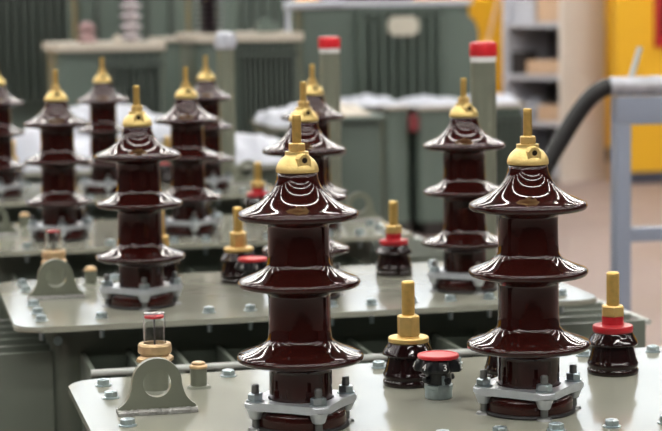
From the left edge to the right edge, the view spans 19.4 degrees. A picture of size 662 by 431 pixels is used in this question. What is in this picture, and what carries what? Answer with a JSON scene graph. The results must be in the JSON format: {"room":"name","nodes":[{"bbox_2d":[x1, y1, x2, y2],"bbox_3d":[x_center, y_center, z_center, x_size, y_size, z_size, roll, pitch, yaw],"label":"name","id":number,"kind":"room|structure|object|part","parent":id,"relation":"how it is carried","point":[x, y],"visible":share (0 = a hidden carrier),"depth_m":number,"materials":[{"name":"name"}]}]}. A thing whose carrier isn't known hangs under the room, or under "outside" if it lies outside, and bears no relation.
{"room":"transformer factory floor","nodes":[
{"label":"transformer factory floor","id":0,"kind":"room"},
{"bbox_2d":[295,0,609,146],"bbox_3d":[-2.689,-1.608,18.193,26.000,2.550,0.120,-2,6,-13],"label":"wall","id":1,"kind":"structure","parent":0,"point":[481,11],"depth_m":19.13,"materials":[{"name":"yellow paint"}]},
{"bbox_2d":[605,147,609,160],"bbox_3d":[-2.654,-0.403,18.248,26.000,0.140,0.030,-2,6,-13],"label":"baseboard","id":2,"kind":"structure","parent":1,"relation":"attached to","point":[607,149],"depth_m":19.48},
{"bbox_2d":[411,161,661,346],"bbox_3d":[0.164,0.968,6.162,26.000,0.100,25.000,-2,6,-13],"label":"floor","id":3,"kind":"structure","parent":0,"point":[583,236],"depth_m":12.71,"materials":[{"name":"beige concrete"}]},
{"bbox_2d":[0,0,72,130],"bbox_3d":[-1.961,-0.617,12.112,0.711,1.850,1.072,-2,6,-13],"label":"transformer","id":4,"kind":"object","parent":3,"relation":"on","point":[24,24],"visible":0.41,"depth_m":11.67,"materials":[{"name":"metal"}]},
{"bbox_2d":[23,169,90,183],"bbox_3d":[-1.088,0.321,7.170,0.890,1.010,0.732,-2,6,-13],"label":"transformer","id":5,"kind":"object","parent":3,"relation":"on","point":[34,177],"visible":0.02,"depth_m":6.85,"materials":[{"name":"grey paint"}]},
{"bbox_2d":[12,130,90,170],"bbox_3d":[-1.072,-0.255,7.090,0.714,0.150,0.462,-2,6,-13],"label":"plastic sheet","id":6,"kind":"object","parent":5,"relation":"on","point":[28,144],"visible":0.24,"depth_m":6.93,"materials":[{"name":"white plastic"}]},
{"bbox_3d":[-1.101,-0.178,7.143,0.890,0.012,0.680,-2,6,-13],"label":"lid","id":7,"kind":"part","parent":5,"relation":"part of","materials":[{"name":"grey paint"}]},
{"bbox_3d":[-1.095,0.275,7.191,0.860,0.897,0.600,-2,6,-13],"label":"tank","id":8,"kind":"part","parent":5,"relation":"part of","materials":[{"name":"grey metal"}]},
{"bbox_2d":[42,40,165,114],"bbox_3d":[-1.161,-0.188,10.037,0.571,1.414,0.742,-2,6,-13],"label":"transformer","id":9,"kind":"object","parent":3,"relation":"on","point":[128,65],"visible":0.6,"depth_m":9.69,"materials":[{"name":"metal"}]},
{"bbox_2d":[77,21,96,42],"bbox_3d":[-1.241,-0.935,9.868,0.102,0.110,0.102,-2,6,-13],"label":"bushing","id":10,"kind":"object","parent":9,"relation":"on","point":[86,28],"visible":1,"depth_m":9.84,"materials":[{"name":"ceramic"}]},
{"bbox_3d":[-1.178,-0.874,9.994,0.571,0.040,0.680,-2,6,-13],"label":"lid","id":11,"kind":"part","parent":9,"relation":"part of","materials":[{"name":"beige metal"}]},
{"bbox_2d":[113,35,121,41],"bbox_3d":[-1.089,-0.901,9.857,0.044,0.040,0.044,-2,6,-13],"label":"plug","id":12,"kind":"object","parent":9,"relation":"attached to","point":[117,38],"visible":1,"depth_m":9.84,"materials":[{"name":"beige"}]},
{"bbox_2d":[120,0,141,41],"bbox_3d":[-1.029,-1.029,9.961,0.116,0.270,0.116,-2,6,-13],"label":"bushing","id":13,"kind":"object","parent":9,"relation":"on","point":[130,6],"visible":1,"depth_m":9.93,"materials":[{"name":"ceramic"}]},
{"bbox_3d":[-0.986,-0.749,9.642,0.302,0.020,0.010,-2,6,-13],"label":"radiator rail","id":14,"kind":"part","parent":9,"relation":"part of","materials":[{"name":"metal"}]},
{"bbox_2d":[72,0,185,41],"bbox_3d":[-1.382,-0.737,13.148,0.762,1.850,0.902,-2,6,-13],"label":"transformer","id":15,"kind":"object","parent":3,"relation":"on","point":[160,18],"visible":0.11,"depth_m":12.69,"materials":[{"name":"metal"}]},
{"bbox_2d":[0,160,273,223],"bbox_3d":[-0.691,0.411,5.739,1.320,1.122,0.785,-2,6,-13],"label":"transformer","id":16,"kind":"object","parent":3,"relation":"on","point":[240,185],"visible":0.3,"depth_m":5.53,"materials":[{"name":"grey paint"}]},
{"bbox_2d":[0,76,26,198],"bbox_3d":[-0.945,-0.246,5.493,0.159,0.390,0.159,2,7,26],"label":"bushing","id":17,"kind":"object","parent":16,"relation":"on","point":[8,164],"visible":1,"depth_m":5.46,"materials":[{"name":"brown ceramic"}]},
{"bbox_2d":[12,140,25,188],"bbox_3d":[-0.945,-0.151,5.753,0.073,0.144,0.072,-3,7,-21],"label":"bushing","id":18,"kind":"object","parent":16,"relation":"on","point":[19,172],"visible":0.34,"depth_m":5.74,"materials":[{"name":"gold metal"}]},
{"bbox_2d":[76,57,128,194],"bbox_3d":[-0.653,-0.258,5.560,0.159,0.390,0.159,1,6,20],"label":"bushing","id":19,"kind":"object","parent":16,"relation":"on","point":[103,129],"visible":0.8,"depth_m":5.52,"materials":[{"name":"brown ceramic"}]},
{"bbox_3d":[-0.691,0.408,5.738,0.885,0.950,0.420,-2,6,-13],"label":"tank","id":20,"kind":"part","parent":16,"relation":"part of","materials":[{"name":"grey metal"}]},
{"bbox_3d":[-0.690,-0.069,5.674,1.035,0.010,0.580,-2,6,-13],"label":"lid","id":21,"kind":"part","parent":16,"relation":"part of","materials":[{"name":"grey paint"}]},
{"bbox_2d":[160,136,170,184],"bbox_3d":[-0.494,-0.169,5.856,0.073,0.144,0.072,1,6,13],"label":"bushing","id":22,"kind":"object","parent":16,"relation":"on","point":[165,167],"visible":0.41,"depth_m":5.83,"materials":[{"name":"brown ceramic"}]},
{"bbox_2d":[194,55,234,191],"bbox_3d":[-0.361,-0.270,5.626,0.159,0.390,0.159,-5,7,-32],"label":"bushing","id":23,"kind":"object","parent":16,"relation":"on","point":[209,98],"visible":0.63,"depth_m":5.59,"materials":[{"name":"brown ceramic"}]},
{"bbox_2d":[217,49,235,179],"bbox_3d":[-0.322,-0.321,5.963,0.072,0.420,0.072,-2,6,-13],"label":"pipe","id":24,"kind":"object","parent":16,"relation":"on","point":[225,57],"visible":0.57,"depth_m":5.94,"materials":[{"name":"grey metal"}]},
{"bbox_2d":[214,31,236,48],"bbox_3d":[-0.325,-0.538,5.938,0.070,0.055,0.068,-4,7,-30],"label":"plastic wrap","id":25,"kind":"object","parent":24,"relation":"on","point":[223,39],"visible":1,"depth_m":5.91,"materials":[{"name":"white plastic"}]},
{"bbox_2d":[149,37,180,114],"bbox_3d":[-0.913,-0.328,11.298,0.200,1.416,0.580,-2,6,-13],"label":"transformer","id":26,"kind":"object","parent":3,"relation":"on","point":[170,57],"visible":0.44,"depth_m":11.00,"materials":[{"name":"metal"}]},
{"bbox_3d":[-0.924,-1.022,11.224,0.200,0.020,0.580,-2,6,-13],"label":"lid","id":27,"kind":"part","parent":26,"relation":"part of","materials":[{"name":"beige metal"}]},
{"bbox_3d":[-0.914,-0.367,11.294,0.160,1.295,0.500,-2,6,-13],"label":"tank","id":28,"kind":"part","parent":26,"relation":"part of","materials":[{"name":"metal"}]},
{"bbox_2d":[0,192,442,319],"bbox_3d":[-0.372,0.519,4.684,1.320,1.122,0.785,-2,6,-13],"label":"transformer","id":29,"kind":"object","parent":3,"relation":"on","point":[20,258],"visible":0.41,"depth_m":4.45,"materials":[{"name":"grey paint"}]},
{"bbox_2d":[23,70,93,242],"bbox_3d":[-0.626,-0.139,4.438,0.159,0.390,0.159,2,7,26],"label":"bushing","id":30,"kind":"object","parent":29,"relation":"on","point":[57,158],"visible":0.95,"depth_m":4.41,"materials":[{"name":"brown ceramic"}]},
{"bbox_2d":[76,188,85,221],"bbox_3d":[-0.631,-0.043,4.697,0.073,0.144,0.072,0,6,7],"label":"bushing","id":31,"kind":"object","parent":29,"relation":"on","point":[80,214],"visible":0.09,"depth_m":4.68,"materials":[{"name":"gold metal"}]},
{"bbox_3d":[-0.372,0.516,4.684,0.885,0.950,0.420,-2,6,-13],"label":"tank","id":32,"kind":"part","parent":29,"relation":"part of","materials":[{"name":"grey metal"}]},
{"bbox_2d":[154,67,222,237],"bbox_3d":[-0.334,-0.150,4.505,0.159,0.390,0.159,1,6,20],"label":"bushing","id":33,"kind":"object","parent":29,"relation":"on","point":[186,119],"visible":0.86,"depth_m":4.47,"materials":[{"name":"brown ceramic"}]},
{"bbox_3d":[-0.371,0.040,4.619,1.035,0.010,0.580,-2,6,-13],"label":"lid","id":34,"kind":"part","parent":29,"relation":"part of","materials":[{"name":"grey paint"}]},
{"bbox_2d":[206,201,210,216],"bbox_3d":[-0.331,-0.054,4.765,0.073,0.144,0.072,0,6,9],"label":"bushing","id":35,"kind":"object","parent":29,"relation":"on","point":[208,204],"visible":0.12,"depth_m":4.75,"materials":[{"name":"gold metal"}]},
{"bbox_2d":[244,162,268,207],"bbox_3d":[-0.181,-0.060,4.799,0.072,0.144,0.073,-5,7,-35],"label":"bushing","id":36,"kind":"object","parent":29,"relation":"on","point":[257,193],"visible":0.51,"depth_m":4.79,"materials":[{"name":"gold metal"}]},
{"bbox_2d":[281,64,347,230],"bbox_3d":[-0.042,-0.161,4.572,0.159,0.390,0.159,-7,8,-43],"label":"bushing","id":37,"kind":"object","parent":29,"relation":"on","point":[314,92],"visible":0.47,"depth_m":4.54,"materials":[{"name":"brown ceramic"}]},
{"bbox_2d":[318,36,341,202],"bbox_3d":[-0.001,-0.230,4.927,0.072,0.449,0.072,-2,6,-13],"label":"pipe","id":38,"kind":"object","parent":29,"relation":"on","point":[329,47],"visible":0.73,"depth_m":4.90,"materials":[{"name":"grey metal"}]},
{"bbox_2d":[175,31,303,134],"bbox_3d":[-0.478,-0.254,10.390,0.589,1.450,0.752,-2,6,-13],"label":"transformer","id":39,"kind":"object","parent":3,"relation":"on","point":[266,64],"visible":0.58,"depth_m":10.03,"materials":[{"name":"metal"}]},
{"bbox_2d":[194,0,223,32],"bbox_3d":[-0.647,-1.092,10.249,0.160,0.253,0.160,-2,6,-13],"label":"bushing","id":40,"kind":"object","parent":39,"relation":"on","point":[208,9],"visible":0.98,"depth_m":10.21,"materials":[{"name":"ceramic"}]},
{"bbox_2d":[230,0,237,32],"bbox_3d":[-0.504,-1.107,10.147,0.058,0.303,0.028,-2,6,-13],"label":"pipe","id":41,"kind":"object","parent":39,"relation":"on","point":[234,2],"visible":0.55,"depth_m":10.14,"materials":[{"name":"metal"}]},
{"bbox_3d":[-0.497,-0.956,10.350,0.589,0.045,0.680,-2,6,-13],"label":"lid","id":42,"kind":"part","parent":39,"relation":"part of","materials":[{"name":"grey metal"}]},
{"bbox_2d":[254,18,277,31],"bbox_3d":[-0.346,-1.010,10.276,0.110,0.075,0.100,-2,6,-13],"label":"block","id":43,"kind":"object","parent":39,"relation":"on","point":[264,25],"visible":0.99,"depth_m":10.23,"materials":[{"name":"green metal"}]},
{"bbox_3d":[-0.323,-0.831,9.984,0.316,0.020,0.010,-2,6,-13],"label":"radiator rail","id":44,"kind":"part","parent":39,"relation":"part of","materials":[{"name":"metal"}]},
{"bbox_2d":[283,0,343,31],"bbox_3d":[-0.090,-1.055,10.228,0.321,0.167,0.044,-2,6,-13],"label":"pipe","id":45,"kind":"object","parent":39,"relation":"on","point":[319,4],"visible":0.87,"depth_m":10.20,"materials":[{"name":"plastic"}]},
{"bbox_2d":[186,0,295,32],"bbox_3d":[-0.711,-0.894,14.526,0.822,1.850,0.902,-2,6,-13],"label":"transformer","id":46,"kind":"object","parent":3,"relation":"on","point":[249,12],"visible":0.06,"depth_m":14.08,"materials":[{"name":"metal"}]},
{"bbox_2d":[236,164,276,185],"bbox_3d":[-0.280,0.289,7.355,0.430,1.010,0.732,-2,6,-13],"label":"transformer","id":47,"kind":"object","parent":3,"relation":"on","point":[268,171],"visible":0.02,"depth_m":7.03,"materials":[{"name":"grey paint"}]},
{"bbox_3d":[-0.293,-0.210,7.327,0.430,0.012,0.680,-2,6,-13],"label":"lid","id":48,"kind":"part","parent":47,"relation":"part of","materials":[{"name":"grey paint"}]},
{"bbox_2d":[235,132,281,163],"bbox_3d":[-0.282,-0.263,7.273,0.441,0.105,0.504,-2,6,-13],"label":"plastic sheet","id":49,"kind":"object","parent":47,"relation":"on","point":[248,146],"visible":0.31,"depth_m":7.09,"materials":[{"name":"white plastic"}]},
{"bbox_2d":[249,120,288,139],"bbox_3d":[-0.159,0.129,8.553,0.270,1.070,0.732,-2,6,-13],"label":"transformer","id":50,"kind":"object","parent":3,"relation":"on","point":[279,133],"visible":0.09,"depth_m":8.38,"materials":[{"name":"grey paint"}]},
{"bbox_3d":[-0.173,-0.400,8.522,0.270,0.012,0.680,-2,6,-13],"label":"lid","id":51,"kind":"part","parent":50,"relation":"part of","materials":[{"name":"grey paint"}]},
{"bbox_3d":[-0.166,0.083,8.574,0.240,0.957,0.600,-2,6,-13],"label":"tank","id":52,"kind":"part","parent":50,"relation":"part of","materials":[{"name":"grey metal"}]},
{"bbox_2d":[254,103,297,126],"bbox_3d":[-0.159,-0.453,8.520,0.315,0.094,0.504,-2,6,-13],"label":"plastic sheet","id":53,"kind":"object","parent":50,"relation":"on","point":[270,117],"visible":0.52,"depth_m":8.44,"materials":[{"name":"white plastic"}]},
{"bbox_2d":[0,259,650,430],"bbox_3d":[-0.085,0.623,3.671,1.320,1.122,0.785,-2,6,-13],"label":"transformer","id":54,"kind":"object","parent":3,"relation":"on","point":[53,338],"visible":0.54,"depth_m":3.39,"materials":[{"name":"grey paint"}]},
{"bbox_2d":[41,227,66,285],"bbox_3d":[-0.530,0.079,3.701,0.052,0.112,0.048,-4,7,-24],"label":"indicator","id":55,"kind":"object","parent":54,"relation":"on","point":[54,276],"visible":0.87,"depth_m":3.69,"materials":[{"name":"gold metal"}]},
{"bbox_2d":[95,86,185,310],"bbox_3d":[-0.340,-0.035,3.425,0.159,0.390,0.159,5,8,44],"label":"bushing","id":56,"kind":"object","parent":54,"relation":"on","point":[140,253],"visible":1,"depth_m":3.39,"materials":[{"name":"brown ceramic"}]},
{"bbox_2d":[162,210,179,281],"bbox_3d":[-0.323,0.062,3.675,0.072,0.144,0.073,-4,7,-29],"label":"bushing","id":57,"kind":"object","parent":54,"relation":"on","point":[168,268],"visible":0.24,"depth_m":3.66,"materials":[{"name":"brown ceramic"}]},
{"bbox_2d":[220,207,255,284],"bbox_3d":[-0.177,0.056,3.713,0.073,0.144,0.072,2,7,24],"label":"bushing","id":58,"kind":"object","parent":54,"relation":"on","point":[238,247],"visible":0.65,"depth_m":3.70,"materials":[{"name":"gold metal"}]},
{"bbox_2d":[224,246,252,252],"bbox_3d":[-0.177,0.064,3.714,0.056,0.009,0.056,4,8,37],"label":"washer","id":59,"kind":"object","parent":58,"relation":"in","point":[229,249],"depth_m":3.69,"materials":[{"name":"gold metal"}]},
{"bbox_2d":[235,256,266,277],"bbox_3d":[-0.145,0.108,3.616,0.066,0.060,0.065,-2,6,-13],"label":"tap changer","id":60,"kind":"object","parent":54,"relation":"on","point":[248,264],"visible":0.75,"depth_m":3.60,"materials":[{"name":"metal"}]},
{"bbox_3d":[-0.145,0.093,3.615,0.066,0.018,0.064,-2,6,-13],"label":"numbered knob","id":61,"kind":"part","parent":60,"relation":"part of","materials":[{"name":"black plastic"}]},
{"bbox_3d":[-0.085,0.620,3.671,0.885,0.950,0.420,-2,6,-13],"label":"tank","id":62,"kind":"part","parent":54,"relation":"part of","materials":[{"name":"grey metal"}]},
{"bbox_3d":[-0.006,0.242,3.251,0.793,0.011,0.011,-2,6,-13],"label":"fin rail","id":63,"kind":"part","parent":54,"relation":"part of","materials":[{"name":"grey metal"}]},
{"bbox_3d":[-0.084,0.144,3.607,1.035,0.010,0.580,-2,6,-13],"label":"lid","id":64,"kind":"part","parent":54,"relation":"part of","materials":[{"name":"grey paint"}]},
{"bbox_2d":[262,82,349,299],"bbox_3d":[-0.047,-0.046,3.492,0.159,0.390,0.159,-7,8,-43],"label":"bushing","id":65,"kind":"object","parent":54,"relation":"on","point":[319,147],"visible":0.4,"depth_m":3.46,"materials":[{"name":"brown ceramic"}]},
{"bbox_2d":[375,201,412,276],"bbox_3d":[0.122,0.043,3.787,0.072,0.144,0.073,-6,8,-42],"label":"bushing","id":66,"kind":"object","parent":54,"relation":"on","point":[393,250],"visible":1,"depth_m":3.77,"materials":[{"name":"brown ceramic"}]},
{"bbox_2d":[422,78,504,294],"bbox_3d":[0.245,-0.057,3.559,0.159,0.390,0.159,2,7,27],"label":"bushing","id":67,"kind":"object","parent":54,"relation":"on","point":[464,239],"visible":0.89,"depth_m":3.52,"materials":[{"name":"brown ceramic"}]},
{"bbox_2d":[469,41,496,260],"bbox_3d":[0.309,-0.126,3.916,0.072,0.449,0.072,-2,6,-13],"label":"pipe","id":68,"kind":"object","parent":54,"relation":"on","point":[483,54],"visible":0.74,"depth_m":3.88,"materials":[{"name":"grey metal"}]},
{"bbox_3d":[0.546,0.178,3.773,0.011,0.011,0.380,-2,6,-13],"label":"fin rail","id":69,"kind":"part","parent":54,"relation":"part of","materials":[{"name":"grey metal"}]},
{"bbox_2d":[341,111,386,218],"bbox_3d":[0.036,0.062,9.083,0.352,1.084,0.580,-2,6,-13],"label":"transformer","id":70,"kind":"object","parent":3,"relation":"on","point":[361,164],"visible":0.24,"depth_m":8.82,"materials":[{"name":"metal"}]},
{"bbox_2d":[340,102,370,115],"bbox_3d":[-0.004,-0.506,9.066,0.264,0.052,0.630,-2,6,-13],"label":"plastic sheet","id":71,"kind":"object","parent":70,"relation":"on","point":[346,109],"visible":0.3,"depth_m":8.86,"materials":[{"name":"white plastic"}]},
{"bbox_3d":[0.028,-0.466,9.027,0.352,0.020,0.580,-2,6,-13],"label":"lid","id":72,"kind":"part","parent":70,"relation":"part of","materials":[{"name":"metal"}]},
{"bbox_2d":[68,344,661,430],"bbox_3d":[0.191,0.728,2.651,1.320,1.122,0.785,-2,6,-13],"label":"transformer","id":73,"kind":"object","parent":3,"relation":"on","point":[199,399],"visible":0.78,"depth_m":2.53,"materials":[{"name":"grey paint"}]},
{"bbox_2d":[136,310,173,395],"bbox_3d":[-0.241,0.187,2.649,0.052,0.112,0.048,-2,6,-13],"label":"indicator","id":74,"kind":"object","parent":73,"relation":"on","point":[154,344],"visible":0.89,"depth_m":2.63,"materials":[{"name":"clear glass"}]},
{"bbox_2d":[237,115,363,430],"bbox_3d":[-0.040,0.070,2.410,0.159,0.390,0.159,-6,8,-42],"label":"bushing","id":75,"kind":"object","parent":73,"relation":"on","point":[300,353],"visible":1,"depth_m":2.38,"materials":[{"name":"brown ceramic"}]},
{"bbox_2d":[382,280,432,388],"bbox_3d":[0.107,0.162,2.680,0.072,0.144,0.073,-2,6,-12],"label":"bushing","id":76,"kind":"object","parent":73,"relation":"on","point":[402,349],"visible":0.87,"depth_m":2.66,"materials":[{"name":"gold metal"}]},
{"bbox_2d":[388,334,428,344],"bbox_3d":[0.107,0.170,2.681,0.056,0.009,0.056,-4,7,-24],"label":"washer","id":77,"kind":"object","parent":76,"relation":"in","point":[395,339],"depth_m":2.66,"materials":[{"name":"gold metal"}]},
{"bbox_2d":[413,350,462,399],"bbox_3d":[0.144,0.214,2.587,0.066,0.060,0.065,-2,6,-13],"label":"tap changer","id":78,"kind":"object","parent":73,"relation":"on","point":[438,366],"visible":1,"depth_m":2.57,"materials":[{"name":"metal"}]},
{"bbox_3d":[0.144,0.199,2.586,0.066,0.018,0.064,-2,6,-13],"label":"numbered knob","id":79,"kind":"part","parent":78,"relation":"part of","materials":[{"name":"black plastic"}]},
{"bbox_2d":[484,329,497,378],"bbox_3d":[0.250,0.156,2.713,0.072,0.144,0.073,-4,7,-25],"label":"bushing","id":80,"kind":"object","parent":73,"relation":"on","point":[491,365],"visible":0.05,"depth_m":2.70,"materials":[{"name":"brown ceramic"}]},
{"bbox_2d":[467,108,590,421],"bbox_3d":[0.252,0.058,2.477,0.159,0.390,0.159,2,7,26],"label":"bushing","id":81,"kind":"object","parent":73,"relation":"on","point":[528,340],"visible":1,"depth_m":2.44,"materials":[{"name":"brown ceramic"}]},
{"bbox_2d":[587,271,638,376],"bbox_3d":[0.399,0.151,2.741,0.072,0.144,0.073,-4,7,-25],"label":"bushing","id":82,"kind":"object","parent":73,"relation":"on","point":[613,340],"visible":0.98,"depth_m":2.72,"materials":[{"name":"brown ceramic"}]},
{"bbox_2d":[362,105,411,231],"bbox_3d":[0.380,-0.331,13.560,0.202,0.904,0.780,-2,6,-13],"label":"transformer","id":83,"kind":"object","parent":3,"relation":"on","point":[394,130],"visible":0.48,"depth_m":13.22,"materials":[{"name":"grey green paint"},{"name":"dark grey green paint"},{"name":"grey paint"}]},
{"bbox_2d":[340,93,399,106],"bbox_3d":[0.207,-0.803,13.419,0.433,0.072,0.630,-2,6,-13],"label":"plastic sheet","id":84,"kind":"object","parent":83,"relation":"on","point":[366,100],"visible":0.8,"depth_m":13.20,"materials":[{"name":"white plastic"}]},
{"bbox_3d":[0.374,-0.770,13.513,0.202,0.020,0.780,-2,6,-13],"label":"lid","id":85,"kind":"part","parent":83,"relation":"part of","materials":[{"name":"grey metal"}]},
{"bbox_2d":[296,0,478,107],"bbox_3d":[0.345,-1.113,15.852,1.442,1.973,1.366,-2,6,-13],"label":"transformer","id":86,"kind":"object","parent":3,"relation":"on","point":[394,49],"visible":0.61,"depth_m":15.29,"materials":[{"name":"metal"}]},
{"bbox_3d":[0.560,-1.581,15.168,0.665,0.020,0.010,-2,6,-13],"label":"radiator rail","id":87,"kind":"part","parent":86,"relation":"part of","materials":[{"name":"metal"}]},
{"bbox_3d":[0.310,-1.739,15.875,1.432,0.050,1.180,-2,6,-13],"label":"lid","id":88,"kind":"part","parent":86,"relation":"part of","materials":[{"name":"grey metal"}]},
{"bbox_2d":[408,105,455,236],"bbox_3d":[0.679,-0.338,13.629,0.512,0.895,0.980,-2,6,-13],"label":"transformer","id":89,"kind":"object","parent":3,"relation":"on","point":[425,123],"visible":0.37,"depth_m":13.28,"materials":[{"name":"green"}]},
{"bbox_2d":[395,95,457,106],"bbox_3d":[0.671,-0.808,13.527,0.522,0.061,0.630,-2,6,-13],"label":"plastic sheet","id":90,"kind":"object","parent":89,"relation":"on","point":[423,100],"visible":0.83,"depth_m":13.32,"materials":[{"name":"white plastic"}]},
{"bbox_3d":[0.698,-0.779,13.639,0.439,0.020,0.880,-2,6,-13],"label":"lid","id":91,"kind":"part","parent":89,"relation":"part of","materials":[{"name":"grey metal"}]},
{"bbox_2d":[486,0,499,40],"bbox_3d":[1.368,-1.255,18.029,0.036,1.746,1.596,2,7,21],"label":"leaning pole","id":92,"kind":"object","parent":3,"relation":"on","point":[497,1],"visible":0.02,"depth_m":18.42,"materials":[{"name":"wood"}]},
{"bbox_2d":[496,103,526,226],"bbox_3d":[1.161,-0.390,14.132,0.338,0.877,0.812,-2,6,-13],"label":"transformer","id":93,"kind":"object","parent":3,"relation":"on","point":[509,117],"visible":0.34,"depth_m":13.74,"materials":[{"name":"metal"}]},
{"bbox_2d":[467,93,520,103],"bbox_3d":[1.162,-0.863,14.048,0.313,0.082,0.630,-2,6,-13],"label":"plastic sheet","id":94,"kind":"object","parent":93,"relation":"on","point":[500,98],"visible":0.43,"depth_m":13.80,"materials":[{"name":"white plastic"}]},
{"bbox_3d":[1.157,-0.431,14.143,0.298,0.756,0.700,-2,6,-13],"label":"tank","id":95,"kind":"part","parent":93,"relation":"part of","materials":[{"name":"metal"}]},
{"bbox_3d":[1.261,-0.677,13.712,0.249,0.020,0.010,-2,6,-13],"label":"radiator rail","id":96,"kind":"part","parent":93,"relation":"part of","materials":[{"name":"metal"}]},
{"bbox_3d":[1.151,-0.818,14.102,0.338,0.020,0.780,-2,6,-13],"label":"lid","id":97,"kind":"part","parent":93,"relation":"part of","materials":[{"name":"grey metal"}]},
{"bbox_2d":[502,0,604,183],"bbox_3d":[2.009,-1.621,17.429,0.620,2.600,0.740,4,8,38],"label":"shelf unit","id":98,"kind":"object","parent":3,"relation":"on","point":[577,40],"visible":0.61,"depth_m":17.35,"materials":[{"name":"beige wood"}]},
{"bbox_2d":[511,0,536,21],"bbox_3d":[1.782,-1.835,17.367,0.260,0.200,0.250,4,8,38],"label":"stack","id":99,"kind":"object","parent":98,"relation":"on","point":[521,10],"visible":0.76,"depth_m":17.26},
{"bbox_2d":[511,51,536,73],"bbox_3d":[1.734,-1.379,17.460,0.140,0.200,0.250,4,8,39],"label":"box","id":100,"kind":"object","parent":98,"relation":"on","point":[519,59],"visible":0.84,"depth_m":17.36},
{"bbox_3d":[1.782,-1.637,17.610,0.040,2.600,0.740,4,8,38],"label":"panel","id":101,"kind":"part","parent":98,"relation":"part of","materials":[{"name":"grey metal"}]},
{"bbox_2d":[523,96,542,119],"bbox_3d":[1.811,-0.974,17.472,0.242,0.214,0.294,-2,6,-13],"label":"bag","id":102,"kind":"object","parent":98,"relation":"on","point":[531,104],"visible":0.48,"depth_m":17.39,"materials":[{"name":"plastic"}]},
{"bbox_2d":[527,59,558,74],"bbox_3d":[1.969,-1.327,17.277,0.342,0.127,0.300,4,8,38],"label":"cardboard box","id":103,"kind":"object","parent":98,"relation":"on","point":[544,66],"visible":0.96,"depth_m":17.16,"materials":[{"name":"brown cardboard"}]},
{"bbox_2d":[537,0,558,21],"bbox_3d":[2.008,-1.831,17.185,0.242,0.222,0.300,4,8,38],"label":"cardboard box","id":104,"kind":"object","parent":98,"relation":"on","point":[547,10],"visible":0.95,"depth_m":17.07,"materials":[{"name":"brown cardboard"}]},
{"bbox_2d":[537,104,558,120],"bbox_3d":[2.022,-0.921,17.283,0.242,0.142,0.300,4,8,38],"label":"cardboard box","id":105,"kind":"object","parent":98,"relation":"on","point":[546,112],"visible":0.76,"depth_m":17.17,"materials":[{"name":"brown cardboard"}]},
{"bbox_3d":[2.237,-1.654,17.705,0.550,2.600,0.020,4,8,38],"label":"panel","id":106,"kind":"part","parent":98,"relation":"part of","materials":[{"name":"grey metal"}]},
{"bbox_3d":[2.239,-1.605,17.245,0.030,2.600,0.740,4,8,38],"label":"panel","id":107,"kind":"part","parent":98,"relation":"part of","materials":[{"name":"beige wood"}]},
{"bbox_2d":[610,95,661,319],"bbox_3d":[1.094,0.310,5.547,0.632,1.312,0.420,-2,6,-9],"label":"stand","id":108,"kind":"object","parent":3,"relation":"on","point":[626,111],"visible":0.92,"depth_m":5.44,"materials":[{"name":"blue paint"}]},
{"bbox_2d":[544,78,611,175],"bbox_3d":[0.430,0.302,5.462,0.732,1.363,0.068,-1,6,-3],"label":"hose","id":109,"kind":"object","parent":108,"relation":"on","point":[601,89],"visible":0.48,"depth_m":5.40,"materials":[{"name":"rubber"}]},
{"bbox_3d":[0.823,0.352,5.506,0.042,1.222,0.060,-2,6,-9],"label":"leg","id":110,"kind":"part","parent":108,"relation":"part of","materials":[{"name":"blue metal"}]},
{"bbox_2d":[607,46,661,95],"bbox_3d":[1.084,-0.412,5.470,0.621,0.140,0.056,-2,6,-9],"label":"pipe","id":111,"kind":"object","parent":108,"relation":"on","point":[630,85],"visible":1,"depth_m":5.42,"materials":[{"name":"silver metal"}]},
{"bbox_3d":[0.853,-0.425,5.429,0.045,0.099,0.016,-2,6,-13],"label":"lever rod","id":112,"kind":"part","parent":111,"relation":"part of","materials":[{"name":"grey paint"}]},
{"bbox_3d":[-0.977,0.181,8.368,0.810,1.030,0.732,-2,6,-13],"label":"transformer","id":113,"kind":"object","parent":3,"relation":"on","visible":0},
{"bbox_2d":[24,104,170,139],"bbox_3d":[-0.978,-0.407,8.314,0.756,0.150,0.525,-2,6,-13],"label":"plastic sheet","id":114,"kind":"object","parent":113,"relation":"on","point":[82,111],"visible":0.24,"depth_m":8.17,"materials":[{"name":"white plastic"}]},
{"bbox_2d":[610,0,661,183],"bbox_3d":[6.491,-1.905,17.817,8.260,2.950,0.170,-2,6,-13],"label":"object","id":115,"kind":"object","parent":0,"point":[631,21],"depth_m":16.95,"materials":[{"name":"yellow paint"}]},
{"bbox_2d":[654,0,661,46],"bbox_3d":[3.071,-1.781,16.950,0.500,0.600,0.049,-2,6,-13],"label":"board","id":116,"kind":"object","parent":115,"relation":"attached to","point":[657,3],"visible":1,"depth_m":16.89,"materials":[{"name":"red"}]},
{"bbox_3d":[3.076,-1.799,16.926,0.400,0.460,0.004,-2,6,-13],"label":"panel","id":117,"kind":"part","parent":116,"relation":"part of","materials":[{"name":"red"}]}
]}

